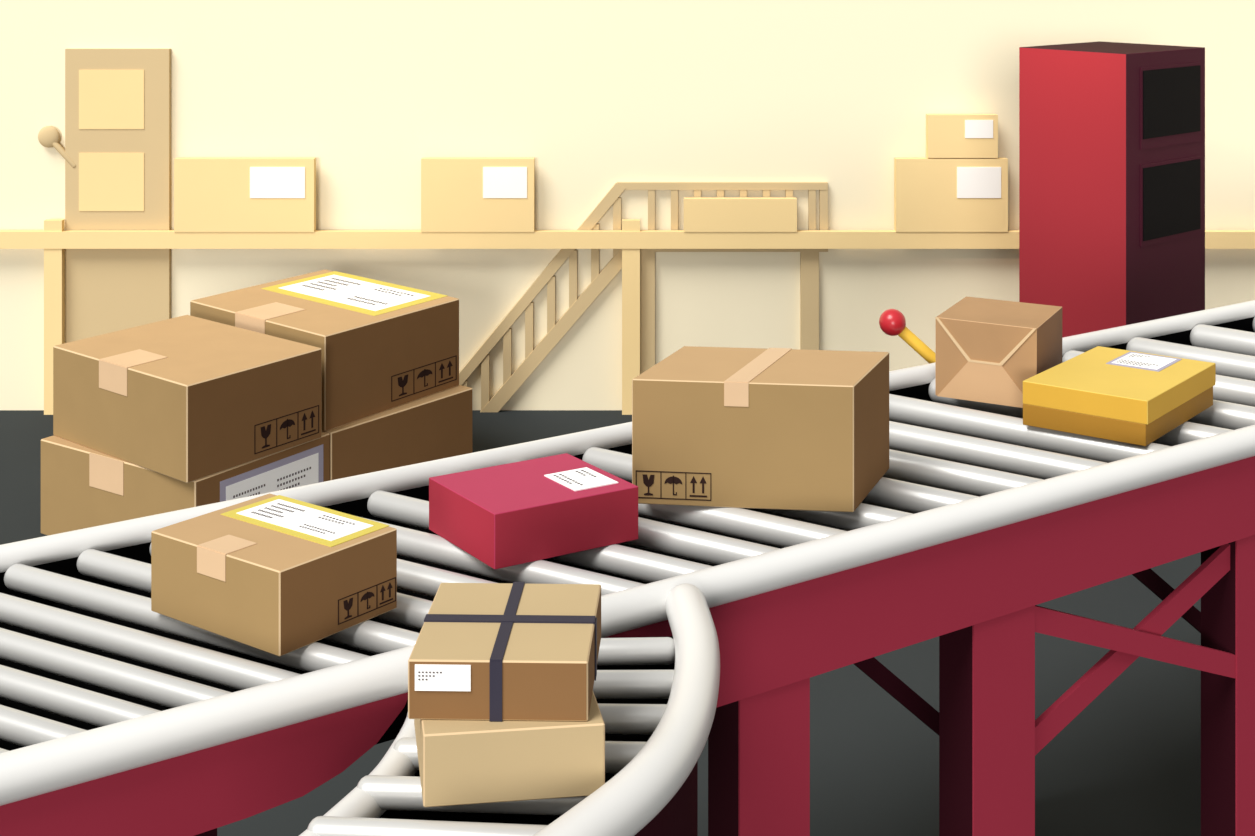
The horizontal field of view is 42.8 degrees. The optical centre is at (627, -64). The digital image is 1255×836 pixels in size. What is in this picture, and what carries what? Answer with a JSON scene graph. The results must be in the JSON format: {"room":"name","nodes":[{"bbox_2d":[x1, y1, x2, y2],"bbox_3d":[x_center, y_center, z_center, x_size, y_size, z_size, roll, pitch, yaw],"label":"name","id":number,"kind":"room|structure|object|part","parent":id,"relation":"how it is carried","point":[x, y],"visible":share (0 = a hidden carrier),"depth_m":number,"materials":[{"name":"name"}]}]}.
{"room":"distribution center","nodes":[
{"label":"distribution center","id":0,"kind":"room"},
{"bbox_2d":[0,410,1200,835],"bbox_3d":[0.000,2.100,3.215,18.000,0.100,7.430,0,0,0],"label":"floor","id":1,"kind":"structure","parent":0,"point":[1128,763],"depth_m":4.11,"materials":[{"name":"grey concrete"}]},
{"bbox_2d":[38,49,170,342],"bbox_3d":[-2.262,1.266,6.911,0.569,1.567,0.039,0,0,0],"label":"cabinet","id":2,"kind":"object","parent":1,"relation":"on","point":[116,154],"visible":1,"depth_m":6.90,"materials":[{"name":"beige paint"}]},
{"bbox_3d":[-2.499,0.863,6.910,0.094,0.094,0.038,0,0,0],"label":"lever knob","id":3,"kind":"part","parent":2,"relation":"part of","materials":[{"name":"beige paint"}]},
{"bbox_3d":[-2.443,0.925,6.910,0.136,0.148,0.026,0,0,0],"label":"lever arm","id":4,"kind":"part","parent":2,"relation":"part of","materials":[{"name":"beige paint"}]},
{"bbox_2d":[41,432,329,534],"bbox_3d":[-1.526,1.887,5.529,0.787,0.325,0.601,0,0,33],"label":"carton","id":5,"kind":"object","parent":1,"relation":"on","point":[82,487],"visible":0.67,"depth_m":5.33,"materials":[{"name":"cardboard"}]},
{"bbox_2d":[53,315,321,482],"bbox_3d":[-1.521,1.569,5.523,0.805,0.312,0.574,0,0,39],"label":"carton","id":6,"kind":"object","parent":5,"relation":"on","point":[186,398],"visible":1,"depth_m":5.32,"materials":[{"name":"cardboard"}]},
{"bbox_2d":[322,385,471,479],"bbox_3d":[-1.093,1.887,6.067,0.720,0.325,0.709,0,0,38],"label":"carton","id":7,"kind":"object","parent":1,"relation":"on","point":[436,426],"visible":0.38,"depth_m":5.85,"materials":[{"name":"cardboard"}]},
{"bbox_2d":[190,270,458,430],"bbox_3d":[-1.160,1.556,6.135,0.893,0.338,0.708,0,0,41],"label":"carton","id":8,"kind":"object","parent":7,"relation":"on","point":[385,346],"visible":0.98,"depth_m":5.92,"materials":[{"name":"cardboard"}]},
{"bbox_2d":[299,583,719,835],"bbox_3d":[-0.141,1.508,1.956,0.426,1.085,1.034,0,0,23],"label":"conveyor","id":9,"kind":"object","parent":1,"relation":"on","point":[656,697],"visible":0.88,"depth_m":1.94,"materials":[{"name":"white metal"}]},
{"bbox_2d":[414,692,604,806],"bbox_3d":[-0.148,0.958,1.948,0.221,0.084,0.200,0,0,-7],"label":"carton","id":10,"kind":"object","parent":9,"relation":"on","point":[462,762],"visible":0.52,"depth_m":1.85,"materials":[{"name":"cardboard"}]},
{"bbox_2d":[408,582,600,721],"bbox_3d":[-0.146,0.879,1.981,0.223,0.072,0.231,0,0,0],"label":"carton","id":11,"kind":"object","parent":10,"relation":"on","point":[494,652],"visible":1,"depth_m":1.89,"materials":[{"name":"cardboard"}]},
{"bbox_2d":[0,300,1254,835],"bbox_3d":[0.639,1.511,3.212,5.295,1.078,0.767,0,0,-33],"label":"conveyor","id":12,"kind":"object","parent":1,"relation":"on","point":[119,716],"visible":0.59,"depth_m":2.67,"materials":[{"name":"metal"}]},
{"bbox_2d":[151,493,396,656],"bbox_3d":[-0.525,0.939,2.378,0.296,0.121,0.215,0,0,34],"label":"carton","id":13,"kind":"object","parent":12,"relation":"on","point":[279,575],"visible":1,"depth_m":2.32,"materials":[{"name":"cardboard"}]},
{"bbox_2d":[429,453,637,568],"bbox_3d":[-0.159,0.955,2.678,0.287,0.090,0.212,0,0,-29],"label":"package","id":14,"kind":"object","parent":12,"relation":"on","point":[516,513],"visible":1,"depth_m":2.62,"materials":[{"name":"red cardboard"}]},
{"bbox_3d":[0.771,1.575,3.284,4.650,0.950,0.691,0,0,-33],"label":"frame","id":15,"kind":"part","parent":12,"relation":"part of","materials":[{"name":"red paint"}]},
{"bbox_2d":[632,346,888,511],"bbox_3d":[0.250,0.889,2.915,0.460,0.221,0.240,0,0,6],"label":"carton","id":16,"kind":"object","parent":12,"relation":"on","point":[760,428],"visible":0.98,"depth_m":2.81,"materials":[{"name":"cardboard"}]},
{"bbox_2d":[879,309,934,363],"bbox_3d":[0.710,1.011,3.750,0.240,0.278,0.062,0,0,0],"label":"lever","id":17,"kind":"object","parent":12,"relation":"attached to","point":[892,322],"visible":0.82,"depth_m":3.74,"materials":[{"name":"red paint"}]},
{"bbox_3d":[0.621,0.903,3.750,0.062,0.062,0.062,0,0,0],"label":"knob","id":18,"kind":"part","parent":17,"relation":"part of","materials":[{"name":"red plastic"}]},
{"bbox_3d":[0.717,0.990,3.750,0.191,0.176,0.028,0,0,0],"label":"handle","id":19,"kind":"part","parent":17,"relation":"part of","materials":[{"name":"yellow plastic"}]},
{"bbox_2d":[935,296,1061,407],"bbox_3d":[0.823,0.914,3.538,0.220,0.171,0.236,0,0,28],"label":"parcel","id":20,"kind":"object","parent":12,"relation":"on","point":[985,349],"visible":0.9,"depth_m":3.45,"materials":[{"name":"brown cardboard"}]},
{"bbox_2d":[1023,346,1215,445],"bbox_3d":[1.033,0.954,3.349,0.253,0.092,0.394,0,0,40],"label":"lidded box","id":21,"kind":"object","parent":12,"relation":"on","point":[1126,396],"visible":1,"depth_m":3.25,"materials":[{"name":"yellow cardboard"}]},
{"bbox_2d":[0,219,1254,414],"bbox_3d":[0.311,1.633,6.879,10.282,0.833,0.038,0,0,0],"label":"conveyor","id":22,"kind":"object","parent":1,"relation":"on","point":[54,239],"visible":0.84,"depth_m":6.86,"materials":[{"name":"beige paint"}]},
{"bbox_2d":[174,158,315,231],"bbox_3d":[-1.643,1.107,6.875,0.600,0.313,0.045,0,0,0],"label":"carton","id":23,"kind":"object","parent":22,"relation":"on","point":[211,194],"visible":1,"depth_m":6.86,"materials":[{"name":"beige cardboard"}]},
{"bbox_2d":[421,158,534,231],"bbox_3d":[-0.643,1.107,6.875,0.484,0.313,0.045,0,0,0],"label":"carton","id":24,"kind":"object","parent":22,"relation":"on","point":[458,194],"visible":1,"depth_m":6.86,"materials":[{"name":"beige cardboard"}]},
{"bbox_2d":[684,197,796,231],"bbox_3d":[0.484,1.193,6.877,0.484,0.141,0.042,0,0,0],"label":"carton","id":25,"kind":"object","parent":22,"relation":"on","point":[701,214],"visible":1,"depth_m":6.86,"materials":[{"name":"beige cardboard"}]},
{"bbox_2d":[894,158,1007,231],"bbox_3d":[1.390,1.107,6.875,0.480,0.313,0.045,0,0,0],"label":"carton","id":26,"kind":"object","parent":22,"relation":"on","point":[931,194],"visible":1,"depth_m":6.86,"materials":[{"name":"beige cardboard"}]},
{"bbox_2d":[926,114,997,157],"bbox_3d":[1.437,0.855,6.875,0.300,0.184,0.045,0,0,0],"label":"carton","id":27,"kind":"object","parent":26,"relation":"on","point":[947,135],"visible":1,"depth_m":6.86,"materials":[{"name":"beige cardboard"}]},
{"bbox_2d":[459,182,827,411],"bbox_3d":[0.047,1.555,6.915,1.634,0.989,0.030,0,0,0],"label":"platform","id":28,"kind":"object","parent":1,"relation":"on","point":[809,258],"visible":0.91,"depth_m":6.90,"materials":[{"name":"beige paint"}]},
{"bbox_2d":[1019,41,1204,337],"bbox_3d":[1.737,1.222,5.724,0.500,1.655,0.443,0,0,-40],"label":"tall cabinet","id":29,"kind":"object","parent":1,"relation":"on","point":[1112,134],"visible":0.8,"depth_m":5.55,"materials":[{"name":"red metal"}]},
{"bbox_2d":[0,0,1254,409],"bbox_3d":[0.000,0.000,6.980,18.000,4.300,0.100,0,0,0],"label":"wall","id":30,"kind":"structure","parent":0,"point":[601,94],"depth_m":6.93,"materials":[{"name":"beige paint"}]}
]}

